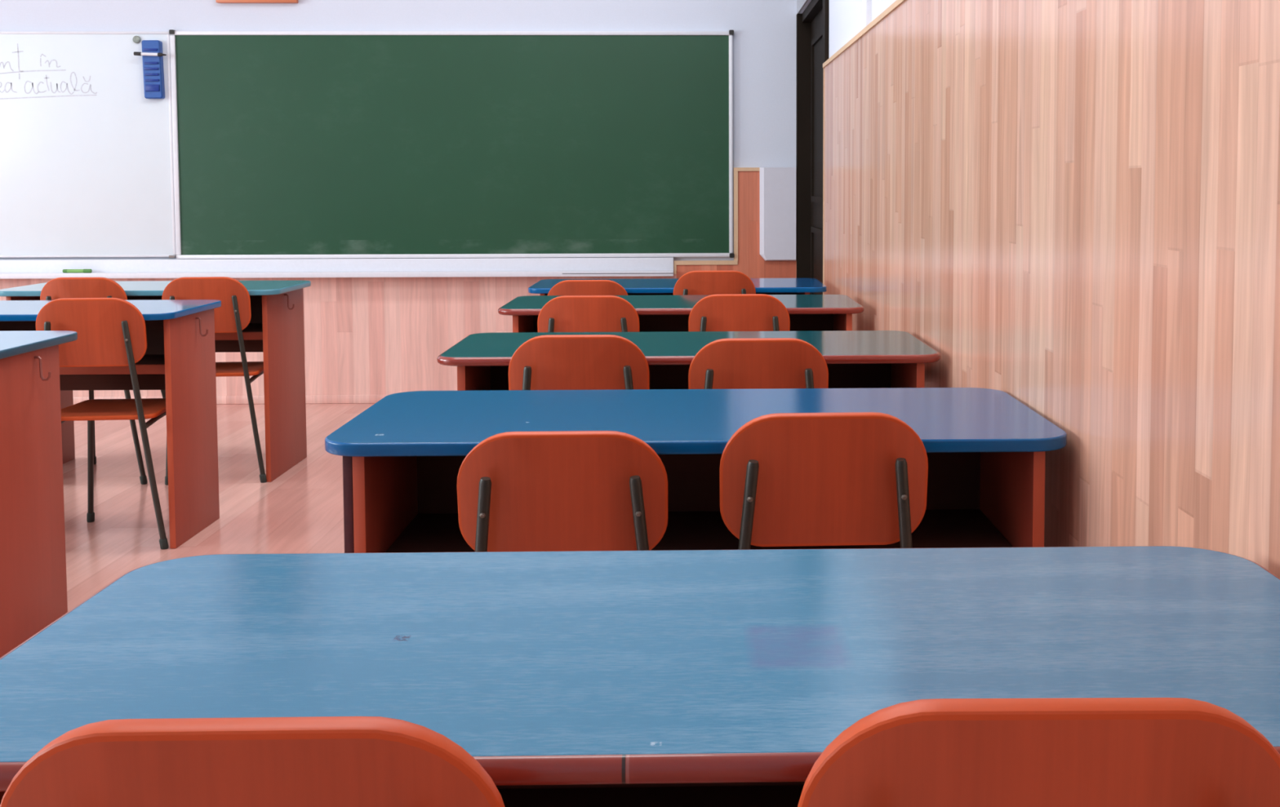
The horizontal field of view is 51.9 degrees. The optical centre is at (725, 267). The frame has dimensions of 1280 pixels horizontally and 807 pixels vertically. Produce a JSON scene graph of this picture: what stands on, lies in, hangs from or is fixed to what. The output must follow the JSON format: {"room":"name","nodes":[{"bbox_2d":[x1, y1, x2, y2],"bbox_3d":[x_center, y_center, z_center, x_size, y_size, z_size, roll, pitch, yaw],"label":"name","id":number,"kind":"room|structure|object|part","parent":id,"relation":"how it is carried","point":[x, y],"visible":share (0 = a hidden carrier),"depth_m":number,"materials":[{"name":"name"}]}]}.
{"room":"classroom","nodes":[
{"label":"classroom","id":0,"kind":"room"},
{"bbox_2d":[62,403,375,612],"bbox_3d":[-3.044,1.093,2.037,8.000,0.100,10.474,0,4,-1],"label":"floor","id":1,"kind":"structure","parent":0,"point":[301,510],"depth_m":4.86,"materials":[{"name":"laminate"}]},
{"bbox_2d":[0,330,77,657],"bbox_3d":[-2.305,0.574,3.394,1.126,0.765,0.530,0,4,-1],"label":"school desk","id":2,"kind":"object","parent":1,"relation":"on","point":[33,580],"visible":0.97,"depth_m":3.37,"materials":[{"name":"brown wood"}]},
{"bbox_2d":[35,297,168,549],"bbox_3d":[-2.000,0.489,4.324,0.401,0.819,0.503,0,4,-5],"label":"chair","id":3,"kind":"object","parent":1,"relation":"on","point":[111,331],"visible":0.72,"depth_m":4.10,"materials":[{"name":"brown wood"}]},
{"bbox_3d":[-2.130,0.532,4.122,0.019,0.739,0.141,-3,5,-39],"label":"leg","id":4,"kind":"part","parent":3,"relation":"part of","materials":[{"name":"grey metal"}]},
{"bbox_3d":[-2.179,0.680,4.506,0.019,0.397,0.136,-2,4,-31],"label":"leg","id":5,"kind":"part","parent":3,"relation":"part of","materials":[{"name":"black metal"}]},
{"bbox_3d":[-1.982,0.202,4.098,0.329,0.218,0.055,0,4,-5],"label":"backrest","id":6,"kind":"part","parent":3,"relation":"part of","materials":[{"name":"brown wood"}]},
{"bbox_3d":[-2.001,0.469,4.327,0.346,0.026,0.390,0,4,-5],"label":"seat","id":7,"kind":"part","parent":3,"relation":"part of","materials":[{"name":"brown wood"}]},
{"bbox_3d":[-1.835,0.529,4.149,0.019,0.739,0.141,2,4,28],"label":"leg","id":8,"kind":"part","parent":3,"relation":"part of","materials":[{"name":"grey metal"}]},
{"bbox_3d":[-1.856,0.493,4.310,0.020,0.031,0.330,-1,4,-7],"label":"seat rail","id":9,"kind":"part","parent":3,"relation":"part of","materials":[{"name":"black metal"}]},
{"bbox_2d":[40,277,165,484],"bbox_3d":[-2.466,0.432,5.262,0.401,0.820,0.503,0,4,-1],"label":"chair","id":10,"kind":"object","parent":1,"relation":"on","point":[59,287],"visible":0.28,"depth_m":5.01,"materials":[{"name":"brown wood"}]},
{"bbox_3d":[-2.610,0.474,5.069,0.019,0.739,0.141,-3,4,-35],"label":"leg","id":11,"kind":"part","parent":10,"relation":"part of","materials":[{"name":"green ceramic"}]},
{"bbox_3d":[-2.462,0.145,5.035,0.329,0.218,0.055,0,4,-1],"label":"backrest","id":12,"kind":"part","parent":10,"relation":"part of","materials":[{"name":"brown wood"}]},
{"bbox_3d":[-2.633,0.623,5.456,0.019,0.398,0.136,-2,4,-27],"label":"leg","id":13,"kind":"part","parent":10,"relation":"part of","materials":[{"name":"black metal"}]},
{"bbox_3d":[-2.314,0.473,5.076,0.019,0.739,0.141,2,4,32],"label":"leg","id":14,"kind":"part","parent":10,"relation":"part of","materials":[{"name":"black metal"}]},
{"bbox_3d":[-2.308,0.621,5.464,0.019,0.398,0.136,1,4,24],"label":"leg","id":15,"kind":"part","parent":10,"relation":"part of","materials":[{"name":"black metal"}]},
{"bbox_2d":[0,299,221,548],"bbox_3d":[-2.294,0.513,4.392,1.124,0.765,0.530,0,4,-1],"label":"school desk","id":16,"kind":"object","parent":1,"relation":"on","point":[179,359],"visible":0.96,"depth_m":4.38,"materials":[{"name":"brown wood"}]},
{"bbox_3d":[-2.299,0.284,4.545,1.004,0.284,0.018,0,4,-1],"label":"modesty panel","id":17,"kind":"part","parent":16,"relation":"part of","materials":[{"name":"brown wood"}]},
{"bbox_2d":[135,355,164,364],"bbox_3d":[-2.295,0.322,4.401,1.004,0.024,0.270,0,4,-1],"label":"shelf","id":18,"kind":"object","parent":16,"relation":"attached to","point":[147,359],"depth_m":4.39,"materials":[{"name":"brown wood"}]},
{"bbox_3d":[-1.782,0.522,4.395,0.019,0.744,0.389,0,4,-1],"label":"panel","id":19,"kind":"part","parent":16,"relation":"part of","materials":[{"name":"brown wood"}]},
{"bbox_2d":[0,280,311,482],"bbox_3d":[-2.293,0.454,5.351,1.100,0.765,0.540,0,4,-1],"label":"school desk","id":20,"kind":"object","parent":1,"relation":"on","point":[275,328],"visible":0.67,"depth_m":5.35,"materials":[{"name":"brown wood"}]},
{"bbox_3d":[-2.794,0.464,5.370,0.019,0.744,0.479,0,4,-1],"label":"panel","id":21,"kind":"part","parent":20,"relation":"part of","materials":[{"name":"brown wood"}]},
{"bbox_3d":[-2.306,0.219,5.588,0.968,0.284,0.018,0,4,-1],"label":"modesty panel","id":22,"kind":"part","parent":20,"relation":"part of","materials":[{"name":"brown wood"}]},
{"bbox_2d":[242,323,262,332],"bbox_3d":[-2.302,0.261,5.399,0.968,0.024,0.360,0,4,-1],"label":"shelf","id":23,"kind":"object","parent":20,"relation":"attached to","point":[251,327],"depth_m":5.38,"materials":[{"name":"brown wood"}]},
{"bbox_3d":[-1.807,0.461,5.393,0.019,0.744,0.479,0,4,-1],"label":"panel","id":24,"kind":"part","parent":20,"relation":"part of","materials":[{"name":"brown wood"}]},
{"bbox_2d":[161,276,266,484],"bbox_3d":[-2.015,0.431,5.272,0.401,0.819,0.503,0,4,-5],"label":"chair","id":25,"kind":"object","parent":1,"relation":"on","point":[234,314],"visible":0.47,"depth_m":5.05,"materials":[{"name":"brown wood"}]},
{"bbox_3d":[-2.144,0.473,5.070,0.019,0.739,0.141,-3,5,-39],"label":"leg","id":26,"kind":"part","parent":25,"relation":"part of","materials":[{"name":"black metal"}]},
{"bbox_3d":[-1.996,0.144,5.046,0.329,0.218,0.055,0,4,-5],"label":"backrest","id":27,"kind":"part","parent":25,"relation":"part of","materials":[{"name":"brown wood"}]},
{"bbox_3d":[-2.015,0.410,5.275,0.346,0.026,0.390,0,4,-5],"label":"seat","id":28,"kind":"part","parent":25,"relation":"part of","materials":[{"name":"brown wood"}]},
{"bbox_3d":[-1.849,0.471,5.097,0.019,0.739,0.141,2,4,28],"label":"leg","id":29,"kind":"part","parent":25,"relation":"part of","materials":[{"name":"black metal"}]},
{"bbox_3d":[-1.871,0.434,5.258,0.020,0.031,0.330,-1,4,-7],"label":"seat rail","id":30,"kind":"part","parent":25,"relation":"part of","materials":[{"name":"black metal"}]},
{"bbox_2d":[0,716,504,806],"bbox_3d":[-0.306,0.682,1.069,0.401,0.828,0.503,0,4,-1],"label":"chair","id":31,"kind":"object","parent":1,"relation":"on","point":[309,762],"visible":1,"depth_m":0.81,"materials":[{"name":"brown wood"}]},
{"bbox_2d":[457,431,667,551],"bbox_3d":[-0.260,0.630,2.274,0.401,0.783,0.503,0,4,-2],"label":"chair","id":32,"kind":"object","parent":1,"relation":"on","point":[557,491],"visible":0.41,"depth_m":2.03,"materials":[{"name":"brown wood"}]},
{"bbox_3d":[-0.402,0.671,2.080,0.019,0.706,0.141,-3,4,-35],"label":"leg","id":33,"kind":"part","parent":32,"relation":"part of","materials":[{"name":"grey metal"}]},
{"bbox_3d":[-0.105,0.670,2.090,0.019,0.706,0.141,2,4,32],"label":"leg","id":34,"kind":"part","parent":32,"relation":"part of","materials":[{"name":"grey metal"}]},
{"bbox_2d":[508,334,649,390],"bbox_3d":[-0.345,0.550,3.289,0.401,0.817,0.503,0,4,-1],"label":"chair","id":35,"kind":"object","parent":1,"relation":"on","point":[563,362],"visible":0.26,"depth_m":3.04,"materials":[{"name":"brown wood"}]},
{"bbox_3d":[-0.489,0.592,3.097,0.019,0.737,0.141,-3,4,-35],"label":"leg","id":36,"kind":"part","parent":35,"relation":"part of","materials":[{"name":"grey metal"}]},
{"bbox_3d":[-0.193,0.591,3.104,0.019,0.737,0.141,2,4,32],"label":"leg","id":37,"kind":"part","parent":35,"relation":"part of","materials":[{"name":"grey metal"}]},
{"bbox_2d":[547,280,627,295],"bbox_3d":[-0.549,0.430,5.437,0.401,0.793,0.503,0,4,-1],"label":"chair","id":38,"kind":"object","parent":1,"relation":"on","point":[567,287],"visible":0.13,"depth_m":5.18,"materials":[{"name":"brown wood"}]},
{"bbox_2d":[537,295,639,332],"bbox_3d":[-0.445,0.481,4.460,0.401,0.812,0.503,0,4,-1],"label":"chair","id":39,"kind":"object","parent":1,"relation":"on","point":[565,313],"visible":0.28,"depth_m":4.21,"materials":[{"name":"brown wood"}]},
{"bbox_3d":[-0.589,0.523,4.268,0.019,0.732,0.141,-3,4,-35],"label":"leg","id":40,"kind":"part","parent":39,"relation":"part of","materials":[{"name":"grey metal"}]},
{"bbox_3d":[-0.292,0.522,4.275,0.019,0.732,0.141,2,4,32],"label":"leg","id":41,"kind":"part","parent":39,"relation":"part of","materials":[{"name":"grey metal"}]},
{"bbox_2d":[0,546,1279,806],"bbox_3d":[-0.024,0.707,1.209,1.201,0.760,0.537,0,4,-1],"label":"school desk","id":42,"kind":"object","parent":1,"relation":"on","point":[651,678],"visible":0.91,"depth_m":1.15,"materials":[{"name":"blue wood"}]},
{"bbox_3d":[-0.564,0.721,1.172,0.019,0.739,0.414,0,4,-1],"label":"panel","id":43,"kind":"part","parent":42,"relation":"part of","materials":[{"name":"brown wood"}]},
{"bbox_3d":[-0.025,0.478,1.358,1.069,0.279,0.018,0,4,-1],"label":"modesty panel","id":44,"kind":"part","parent":42,"relation":"part of","materials":[{"name":"red wood"}]},
{"bbox_2d":[497,785,804,806],"bbox_3d":[-0.021,0.555,1.204,1.069,0.024,0.295,0,4,-1],"label":"shelf","id":45,"kind":"object","parent":42,"relation":"attached to","point":[520,796],"depth_m":1.33,"materials":[{"name":"black wood"}]},
{"bbox_2d":[528,278,826,295],"bbox_3d":[-0.194,0.442,5.511,1.200,0.758,0.536,0,4,-1],"label":"school desk","id":46,"kind":"object","parent":1,"relation":"on","point":[655,286],"visible":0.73,"depth_m":5.38,"materials":[{"name":"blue wood"}]},
{"bbox_3d":[-0.209,0.213,5.660,1.041,0.277,0.018,0,4,-1],"label":"modesty panel","id":47,"kind":"part","parent":46,"relation":"part of","materials":[{"name":"brown wood"}]},
{"bbox_2d":[497,294,864,333],"bbox_3d":[-0.146,0.498,4.536,1.201,0.767,0.537,0,4,-1],"label":"school desk","id":48,"kind":"object","parent":1,"relation":"on","point":[806,313],"visible":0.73,"depth_m":4.52,"materials":[{"name":"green wood"}]},
{"bbox_3d":[-0.686,0.512,4.499,0.019,0.745,0.414,0,4,-1],"label":"panel","id":49,"kind":"part","parent":48,"relation":"part of","materials":[{"name":"brown wood"}]},
{"bbox_3d":[-0.147,0.269,4.685,1.069,0.285,0.018,0,4,-1],"label":"modesty panel","id":50,"kind":"part","parent":48,"relation":"part of","materials":[{"name":"brown wood"}]},
{"bbox_3d":[0.403,0.508,4.524,0.019,0.745,0.414,0,4,-1],"label":"panel","id":51,"kind":"part","parent":48,"relation":"part of","materials":[{"name":"brown wood"}]},
{"bbox_2d":[436,330,940,391],"bbox_3d":[-0.088,0.572,3.364,1.201,0.763,0.537,0,4,-2],"label":"school desk","id":52,"kind":"object","parent":1,"relation":"on","point":[854,359],"visible":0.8,"depth_m":3.38,"materials":[{"name":"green wood"}]},
{"bbox_3d":[-0.628,0.587,3.325,0.019,0.742,0.414,0,4,-2],"label":"panel","id":53,"kind":"part","parent":52,"relation":"part of","materials":[{"name":"brown wood"}]},
{"bbox_3d":[-0.089,0.343,3.514,1.069,0.282,0.018,0,4,-2],"label":"modesty panel","id":54,"kind":"part","parent":52,"relation":"part of","materials":[{"name":"brown wood"}]},
{"bbox_3d":[0.461,0.582,3.355,0.019,0.742,0.414,0,4,-2],"label":"panel","id":55,"kind":"part","parent":52,"relation":"part of","materials":[{"name":"brown wood"}]},
{"bbox_2d":[324,387,1066,553],"bbox_3d":[-0.047,0.636,2.352,1.200,0.760,0.536,0,4,-1],"label":"school desk","id":56,"kind":"object","parent":1,"relation":"on","point":[403,455],"visible":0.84,"depth_m":2.32,"materials":[{"name":"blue wood"}]},
{"bbox_3d":[-0.587,0.650,2.315,0.019,0.739,0.414,0,4,-1],"label":"panel","id":57,"kind":"part","parent":56,"relation":"part of","materials":[{"name":"brown wood"}]},
{"bbox_3d":[-0.048,0.407,2.502,1.069,0.279,0.018,0,4,-1],"label":"modesty panel","id":58,"kind":"part","parent":56,"relation":"part of","materials":[{"name":"brown wood"}]},
{"bbox_2d":[385,509,1013,552],"bbox_3d":[-0.044,0.484,2.348,1.069,0.024,0.295,0,4,-1],"label":"shelf","id":59,"kind":"object","parent":56,"relation":"attached to","point":[423,531],"depth_m":2.33,"materials":[{"name":"black wood"}]},
{"bbox_3d":[0.502,0.646,2.341,0.019,0.739,0.414,0,4,-1],"label":"panel","id":60,"kind":"part","parent":56,"relation":"part of","materials":[{"name":"brown wood"}]},
{"bbox_2d":[673,270,755,295],"bbox_3d":[-0.046,0.411,5.448,0.401,0.828,0.503,0,4,-1],"label":"chair","id":61,"kind":"object","parent":1,"relation":"on","point":[721,282],"visible":0.26,"depth_m":5.20,"materials":[{"name":"brown wood"}]},
{"bbox_3d":[-0.190,0.453,5.255,0.019,0.747,0.141,-3,4,-35],"label":"leg","id":62,"kind":"part","parent":61,"relation":"part of","materials":[{"name":"grey metal"}]},
{"bbox_3d":[0.107,0.452,5.262,0.019,0.747,0.141,2,4,32],"label":"leg","id":63,"kind":"part","parent":61,"relation":"part of","materials":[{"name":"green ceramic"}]},
{"bbox_2d":[688,293,790,331],"bbox_3d":[0.042,0.478,4.472,0.401,0.814,0.503,0,4,-1],"label":"chair","id":64,"kind":"object","parent":1,"relation":"on","point":[739,312],"visible":0.24,"depth_m":4.22,"materials":[{"name":"brown wood"}]},
{"bbox_3d":[-0.102,0.520,4.279,0.019,0.734,0.141,-3,4,-35],"label":"leg","id":65,"kind":"part","parent":64,"relation":"part of","materials":[{"name":"grey metal"}]},
{"bbox_3d":[0.195,0.519,4.286,0.019,0.734,0.141,2,4,32],"label":"leg","id":66,"kind":"part","parent":64,"relation":"part of","materials":[{"name":"grey metal"}]},
{"bbox_2d":[688,337,828,389],"bbox_3d":[0.074,0.553,3.300,0.401,0.808,0.503,0,4,-1],"label":"chair","id":67,"kind":"object","parent":1,"relation":"on","point":[757,362],"visible":0.2,"depth_m":3.05,"materials":[{"name":"brown wood"}]},
{"bbox_3d":[-0.069,0.595,3.107,0.019,0.728,0.141,-3,4,-35],"label":"leg","id":68,"kind":"part","parent":67,"relation":"part of","materials":[{"name":"grey metal"}]},
{"bbox_3d":[0.227,0.594,3.114,0.019,0.728,0.141,2,4,32],"label":"leg","id":69,"kind":"part","parent":67,"relation":"part of","materials":[{"name":"grey metal"}]},
{"bbox_2d":[719,412,928,550],"bbox_3d":[0.146,0.615,2.283,0.401,0.809,0.503,0,4,-3],"label":"chair","id":70,"kind":"object","parent":1,"relation":"on","point":[846,478],"visible":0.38,"depth_m":2.04,"materials":[{"name":"brown wood"}]},
{"bbox_3d":[0.008,0.657,2.087,0.019,0.730,0.141,-3,4,-36],"label":"leg","id":71,"kind":"part","parent":70,"relation":"part of","materials":[{"name":"grey metal"}]},
{"bbox_3d":[0.304,0.656,2.101,0.019,0.730,0.141,2,4,31],"label":"leg","id":72,"kind":"part","parent":70,"relation":"part of","materials":[{"name":"grey metal"}]},
{"bbox_2d":[797,697,1279,806],"bbox_3d":[0.209,0.677,1.081,0.401,0.835,0.503,0,4,0],"label":"chair","id":73,"kind":"object","parent":1,"relation":"on","point":[1061,752],"visible":1,"depth_m":0.83,"materials":[{"name":"brown wood"}]},
{"bbox_2d":[0,0,796,260],"bbox_3d":[-3.169,-1.020,7.052,8.000,3.500,0.200,0,4,-1],"label":"wall","id":74,"kind":"structure","parent":0,"point":[764,38],"depth_m":6.98,"materials":[{"name":"paint"}]},
{"bbox_2d":[0,31,176,258],"bbox_3d":[-3.972,-0.645,6.935,2.086,1.198,0.041,0,4,-1],"label":"whiteboard","id":75,"kind":"object","parent":74,"relation":"attached to","point":[86,169],"visible":1,"depth_m":6.95,"materials":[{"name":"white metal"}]},
{"bbox_2d":[132,35,141,43],"bbox_3d":[-3.100,-1.203,6.913,0.040,0.040,0.012,0,4,-1],"label":"magnet","id":76,"kind":"object","parent":75,"relation":"attached to","point":[136,39],"visible":1,"depth_m":6.91},
{"bbox_2d":[141,40,164,98],"bbox_3d":[-3.014,-1.044,6.910,0.103,0.305,0.042,0,4,-1],"label":"eraser","id":77,"kind":"object","parent":75,"relation":"attached to","point":[153,66],"visible":1,"depth_m":6.89,"materials":[{"name":"blue plastic"}]},
{"bbox_2d":[133,51,166,56],"bbox_3d":[-3.012,-1.119,6.874,0.167,0.025,0.019,0,4,-1],"label":"marker pen","id":78,"kind":"object","parent":77,"relation":"attached to","point":[149,54],"visible":1,"depth_m":6.87,"materials":[{"name":"white plastic"}]},
{"bbox_2d":[72,395,387,404],"bbox_3d":[-3.280,0.713,7.030,7.363,0.045,0.012,0,4,-1],"label":"baseboard","id":79,"kind":"structure","parent":74,"relation":"attached to","point":[309,399],"depth_m":7.05,"materials":[{"name":"laminate"}]},
{"bbox_2d":[215,0,298,3],"bbox_3d":[-2.471,-1.713,6.907,0.424,0.630,0.034,0,4,-1],"label":"picture frame","id":80,"kind":"object","parent":74,"relation":"attached to","point":[216,1],"visible":1,"depth_m":6.91,"materials":[{"name":"orange wood"}]},
{"bbox_2d":[0,257,673,279],"bbox_3d":[-2.693,0.004,6.952,4.838,0.094,0.108,0,4,-1],"label":"ledge","id":81,"kind":"object","parent":74,"relation":"attached to","point":[464,267],"visible":0.96,"depth_m":6.99,"materials":[{"name":"white plastic"}]},
{"bbox_2d":[62,269,92,272],"bbox_3d":[-3.424,0.018,6.935,0.148,0.021,0.021,0,4,-1],"label":"marker pen","id":82,"kind":"object","parent":81,"relation":"on","point":[64,270],"visible":1,"depth_m":6.93,"materials":[{"name":"green plastic"}]},
{"bbox_2d":[0,270,673,273],"bbox_3d":[-2.694,0.036,6.951,4.837,0.022,0.085,0,4,-1],"label":"shelf","id":83,"kind":"object","parent":81,"relation":"attached to","point":[1,271],"depth_m":6.97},
{"bbox_3d":[-2.695,-0.001,6.999,4.837,0.090,0.014,0,4,-1],"label":"plate","id":84,"kind":"part","parent":81,"relation":"part of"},
{"bbox_2d":[0,171,796,396],"bbox_3d":[-3.282,0.113,7.009,7.363,1.245,0.020,0,4,-1],"label":"wall paneling","id":85,"kind":"structure","parent":74,"relation":"attached to","point":[363,335],"depth_m":7.05,"materials":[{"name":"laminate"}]},
{"bbox_2d":[168,29,734,258],"bbox_3d":[-1.440,-0.655,6.997,2.976,1.214,0.035,0,4,-1],"label":"chalkboard","id":86,"kind":"object","parent":74,"relation":"attached to","point":[287,144],"visible":1,"depth_m":6.99,"materials":[{"name":"green metal"}]},
{"bbox_2d":[673,167,759,274],"bbox_3d":[-0.045,-0.252,7.060,0.464,0.572,0.026,0,4,-1],"label":"trim","id":87,"kind":"structure","parent":74,"relation":"attached to","point":[736,170],"depth_m":7.06,"materials":[{"name":"brown wood"}]},
{"bbox_2d":[760,167,796,261],"bbox_3d":[0.284,-0.287,7.045,0.196,0.501,0.026,0,4,-1],"label":"wall plate","id":88,"kind":"object","parent":74,"relation":"attached to","point":[778,185],"visible":1,"depth_m":7.03,"materials":[{"name":"white plastic"}]},
{"bbox_2d":[800,0,896,58],"bbox_3d":[0.693,-0.717,2.013,0.250,3.500,10.077,0,4,-2],"label":"wall","id":89,"kind":"structure","parent":0,"point":[845,16],"depth_m":5.23,"materials":[{"name":"paint"}]},
{"bbox_2d":[796,0,808,13],"bbox_3d":[0.409,-1.355,6.449,0.012,0.072,1.128,0,4,-2],"label":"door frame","id":90,"kind":"structure","parent":89,"relation":"attached to","point":[801,4],"depth_m":6.80,"materials":[{"name":"white paint"}]},
{"bbox_2d":[795,0,828,294],"bbox_3d":[0.510,-0.520,6.453,0.226,2.560,1.227,0,4,-1],"label":"door","id":91,"kind":"structure","parent":89,"relation":"in","point":[812,25],"depth_m":6.91,"materials":[{"name":"brown wood"}]},
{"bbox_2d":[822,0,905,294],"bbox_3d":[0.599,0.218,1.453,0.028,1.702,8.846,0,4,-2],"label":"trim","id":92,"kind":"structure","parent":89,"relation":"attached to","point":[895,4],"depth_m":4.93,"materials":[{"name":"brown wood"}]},
{"bbox_2d":[862,0,871,29],"bbox_3d":[0.492,-1.724,4.518,0.020,1.798,0.115,0,4,-1],"label":"trim","id":93,"kind":"structure","parent":89,"relation":"attached to","point":[866,4],"depth_m":4.51,"materials":[{"name":"white metal"}]},
{"bbox_2d":[823,0,1279,577],"bbox_3d":[0.602,0.228,1.448,0.022,1.684,8.834,0,4,-2],"label":"wall paneling","id":94,"kind":"structure","parent":89,"relation":"attached to","point":[1074,205],"depth_m":2.02,"materials":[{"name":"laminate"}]}
]}

